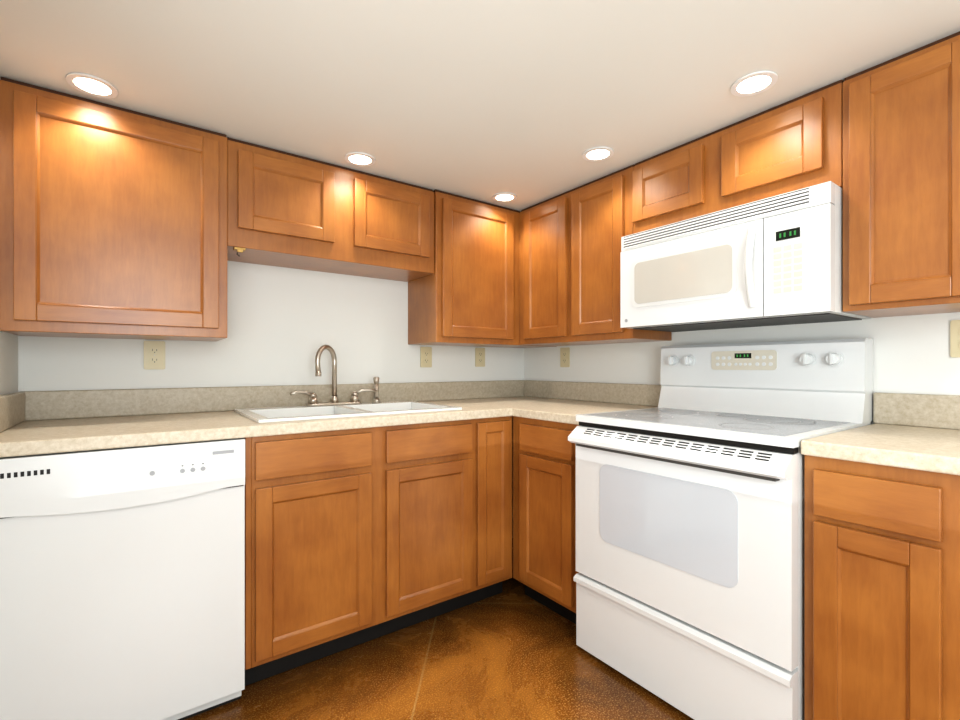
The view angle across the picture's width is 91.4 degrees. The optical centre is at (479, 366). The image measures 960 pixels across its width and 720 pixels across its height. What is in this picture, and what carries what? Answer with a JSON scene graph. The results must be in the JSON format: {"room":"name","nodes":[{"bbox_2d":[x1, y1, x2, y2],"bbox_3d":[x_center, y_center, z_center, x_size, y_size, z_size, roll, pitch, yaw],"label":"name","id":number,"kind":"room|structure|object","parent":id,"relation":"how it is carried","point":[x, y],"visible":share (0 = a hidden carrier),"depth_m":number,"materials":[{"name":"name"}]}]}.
{"room":"kitchen","nodes":[
{"label":"kitchen","id":0,"kind":"room"},
{"bbox_2d":[0,331,17,395],"bbox_3d":[-0.483,0.109,-0.012,0.100,2.000,4.100,0,0,-36],"label":"wall","id":1,"kind":"structure","parent":0,"point":[8,363],"depth_m":1.55,"materials":[{"name":"paint"}]},
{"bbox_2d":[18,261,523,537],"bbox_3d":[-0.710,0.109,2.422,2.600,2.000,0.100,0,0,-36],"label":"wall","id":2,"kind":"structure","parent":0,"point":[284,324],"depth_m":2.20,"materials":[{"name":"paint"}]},
{"bbox_2d":[0,77,226,340],"bbox_3d":[-1.299,-0.499,1.724,0.618,0.780,0.328,0,0,-36],"label":"upper cabinet","id":3,"kind":"object","parent":2,"relation":"attached to","point":[113,222],"visible":1,"depth_m":1.57,"materials":[{"name":"brown wood"}]},
{"bbox_2d":[144,341,164,368],"bbox_3d":[-1.324,-0.046,1.905,0.072,0.116,0.008,0,0,-36],"label":"electrical outlet","id":4,"kind":"object","parent":2,"relation":"attached to","point":[154,354],"visible":1,"depth_m":1.90,"materials":[{"name":"beige plastic"}]},
{"bbox_2d":[227,137,433,281],"bbox_3d":[-0.681,-0.677,2.186,0.922,0.423,0.310,0,0,-36],"label":"upper cabinet","id":5,"kind":"object","parent":2,"relation":"attached to","point":[288,210],"visible":0.98,"depth_m":2.02,"materials":[{"name":"brown wood"}]},
{"bbox_2d":[233,247,245,255],"bbox_3d":[-0.949,-0.451,1.846,0.040,0.028,0.042,0,0,-36],"label":"clip","id":6,"kind":"object","parent":5,"relation":"attached to","point":[239,249],"visible":0.98,"depth_m":1.83,"materials":[{"name":"gold metal"}]},
{"bbox_2d":[420,347,431,366],"bbox_3d":[-0.304,-0.053,2.649,0.072,0.116,0.008,0,0,-36],"label":"electrical outlet","id":7,"kind":"object","parent":2,"relation":"attached to","point":[425,356],"visible":1,"depth_m":2.65,"materials":[{"name":"beige plastic"}]},
{"bbox_2d":[475,348,484,366],"bbox_3d":[0.001,-0.057,2.872,0.072,0.116,0.008,0,0,-36],"label":"electrical outlet","id":8,"kind":"object","parent":2,"relation":"attached to","point":[479,357],"visible":1,"depth_m":2.87,"materials":[{"name":"beige plastic"}]},
{"bbox_2d":[408,189,555,347],"bbox_3d":[0.040,-0.505,2.704,0.850,0.768,0.322,0,0,-36],"label":"upper cabinet","id":9,"kind":"object","parent":2,"relation":"attached to","point":[466,293],"visible":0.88,"depth_m":2.47,"materials":[{"name":"brown wood"}]},
{"bbox_2d":[185,538,693,719],"bbox_3d":[0.498,1.134,0.765,2.600,0.050,4.200,0,0,-36],"label":"floor","id":10,"kind":"structure","parent":0,"point":[512,651],"depth_m":1.66,"materials":[{"name":"concrete"}]},
{"bbox_2d":[0,438,244,719],"bbox_3d":[-1.194,0.673,1.594,0.613,0.872,0.626,0,0,-36],"label":"dishwasher","id":11,"kind":"object","parent":10,"relation":"on","point":[122,583],"visible":1,"depth_m":1.35,"materials":[{"name":"white metal"}]},
{"bbox_2d":[244,416,511,685],"bbox_3d":[-0.485,0.671,2.132,1.156,0.874,0.627,0,0,-36],"label":"base cabinet","id":12,"kind":"object","parent":10,"relation":"on","point":[354,537],"visible":0.9,"depth_m":1.79,"materials":[{"name":"brown wood"}]},
{"bbox_2d":[0,380,511,457],"bbox_3d":[-0.488,0.161,2.117,2.394,0.145,0.647,0,0,-36],"label":"countertop","id":13,"kind":"structure","parent":12,"relation":"on","point":[31,422],"depth_m":1.78,"materials":[{"name":"laminate"}]},
{"bbox_2d":[290,345,379,405],"bbox_3d":[-0.670,0.041,2.219,0.440,0.284,0.096,0,0,-36],"label":"faucet","id":14,"kind":"object","parent":13,"relation":"on","point":[334,400],"visible":1,"depth_m":2.22,"materials":[{"name":"silver metal"}]},
{"bbox_2d":[234,401,461,422],"bbox_3d":[-0.570,0.258,2.060,0.840,0.150,0.510,0,0,-36],"label":"sink","id":15,"kind":"object","parent":13,"relation":"in","point":[276,414],"visible":0.38,"depth_m":2.05,"materials":[{"name":"white ceramic"}]},
{"bbox_2d":[513,416,579,623],"bbox_3d":[0.526,0.671,2.227,0.627,0.874,0.446,0,0,-36],"label":"base cabinet","id":16,"kind":"object","parent":10,"relation":"on","point":[545,572],"visible":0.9,"depth_m":2.04,"materials":[{"name":"brown wood"}]},
{"bbox_2d":[512,380,660,424],"bbox_3d":[0.531,0.161,2.207,0.640,0.145,0.410,0,0,-36],"label":"countertop","id":17,"kind":"structure","parent":16,"relation":"on","point":[555,401],"depth_m":2.45,"materials":[{"name":"laminate"}]},
{"bbox_2d":[568,338,872,719],"bbox_3d":[0.847,0.507,1.712,0.712,1.204,0.756,0,0,-36],"label":"range","id":18,"kind":"object","parent":10,"relation":"on","point":[688,578],"visible":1,"depth_m":1.52,"materials":[{"name":"white enamelled metal"},{"name":"glass"},{"name":"plastic"}]},
{"bbox_2d":[804,455,959,719],"bbox_3d":[1.203,0.671,1.297,0.627,0.874,0.328,0,0,-36],"label":"base cabinet","id":19,"kind":"object","parent":10,"relation":"on","point":[881,592],"visible":1,"depth_m":1.12,"materials":[{"name":"brown wood"}]},
{"bbox_2d":[801,392,959,474],"bbox_3d":[1.200,0.161,1.295,0.634,0.145,0.328,0,0,-36],"label":"countertop","id":20,"kind":"structure","parent":19,"relation":"on","point":[916,431],"depth_m":1.27,"materials":[{"name":"laminate"}]},
{"bbox_2d":[0,0,959,210],"bbox_3d":[0.498,-0.916,0.765,2.600,0.050,4.200,0,0,-36],"label":"ceiling","id":21,"kind":"structure","parent":0,"point":[528,103],"depth_m":1.40,"materials":[{"name":"paint"}]},
{"bbox_2d":[66,72,117,97],"bbox_3d":[-1.226,-0.888,1.482,0.128,0.006,0.128,0,0,-36],"label":"recessed light","id":22,"kind":"object","parent":21,"relation":"in","point":[92,85],"visible":1,"depth_m":1.48,"materials":[{"name":"white"}]},
{"bbox_2d":[345,152,374,165],"bbox_3d":[-0.514,-0.888,2.008,0.128,0.006,0.128,0,0,-36],"label":"recessed light","id":23,"kind":"object","parent":21,"relation":"in","point":[359,158],"visible":1,"depth_m":2.00,"materials":[{"name":"white"}]},
{"bbox_2d":[492,192,516,201],"bbox_3d":[0.129,-0.888,2.458,0.128,0.006,0.128,0,0,-36],"label":"recessed light","id":24,"kind":"object","parent":21,"relation":"in","point":[504,197],"visible":1,"depth_m":2.45,"materials":[{"name":"white"}]},
{"bbox_2d":[582,146,613,161],"bbox_3d":[0.494,-0.888,1.959,0.128,0.006,0.128,0,0,-36],"label":"recessed light","id":25,"kind":"object","parent":21,"relation":"in","point":[599,153],"visible":1,"depth_m":1.95,"materials":[{"name":"white"}]},
{"bbox_2d":[731,70,777,96],"bbox_3d":[0.861,-0.888,1.473,0.128,0.006,0.128,0,0,-36],"label":"recessed light","id":26,"kind":"object","parent":21,"relation":"in","point":[754,83],"visible":1,"depth_m":1.47,"materials":[{"name":"white"}]},
{"bbox_2d":[524,312,959,423],"bbox_3d":[1.537,0.109,1.461,0.100,2.000,4.100,0,0,-36],"label":"wall","id":27,"kind":"structure","parent":0,"point":[911,354],"depth_m":1.74,"materials":[{"name":"paint"}]},
{"bbox_2d":[560,347,569,366],"bbox_3d":[0.504,-0.054,2.784,0.008,0.116,0.072,0,0,-36],"label":"electrical outlet","id":28,"kind":"object","parent":27,"relation":"attached to","point":[564,357],"visible":1,"depth_m":2.78,"materials":[{"name":"beige plastic"}]},
{"bbox_2d":[519,164,671,345],"bbox_3d":[0.560,-0.506,2.439,0.322,0.766,0.756,0,0,-36],"label":"upper cabinet","id":29,"kind":"object","parent":27,"relation":"attached to","point":[569,264],"visible":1,"depth_m":2.29,"materials":[{"name":"brown wood"}]},
{"bbox_2d":[632,80,843,233],"bbox_3d":[1.005,-0.722,1.828,0.322,0.334,0.752,0,0,-36],"label":"upper cabinet","id":30,"kind":"object","parent":27,"relation":"attached to","point":[792,145],"visible":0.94,"depth_m":1.65,"materials":[{"name":"brown wood"}]},
{"bbox_2d":[620,181,871,331],"bbox_3d":[0.959,-0.356,1.794,0.434,0.391,0.748,0,0,-36],"label":"microwave","id":31,"kind":"object","parent":27,"relation":"attached to","point":[774,260],"visible":1,"depth_m":1.60,"materials":[{"name":"white plastic"},{"name":"white painted metal"},{"name":"glass"}]},
{"bbox_2d":[843,31,959,317],"bbox_3d":[1.325,-0.528,1.389,0.322,0.721,0.332,0,0,-36],"label":"upper cabinet","id":32,"kind":"object","parent":27,"relation":"attached to","point":[901,185],"visible":0.98,"depth_m":1.32,"materials":[{"name":"brown wood"}]},
{"bbox_2d":[950,320,959,357],"bbox_3d":[1.489,-0.086,1.433,0.008,0.116,0.072,0,0,-36],"label":"electrical outlet","id":33,"kind":"object","parent":27,"relation":"attached to","point":[954,338],"visible":1,"depth_m":1.45,"materials":[{"name":"beige plastic"}]}
]}

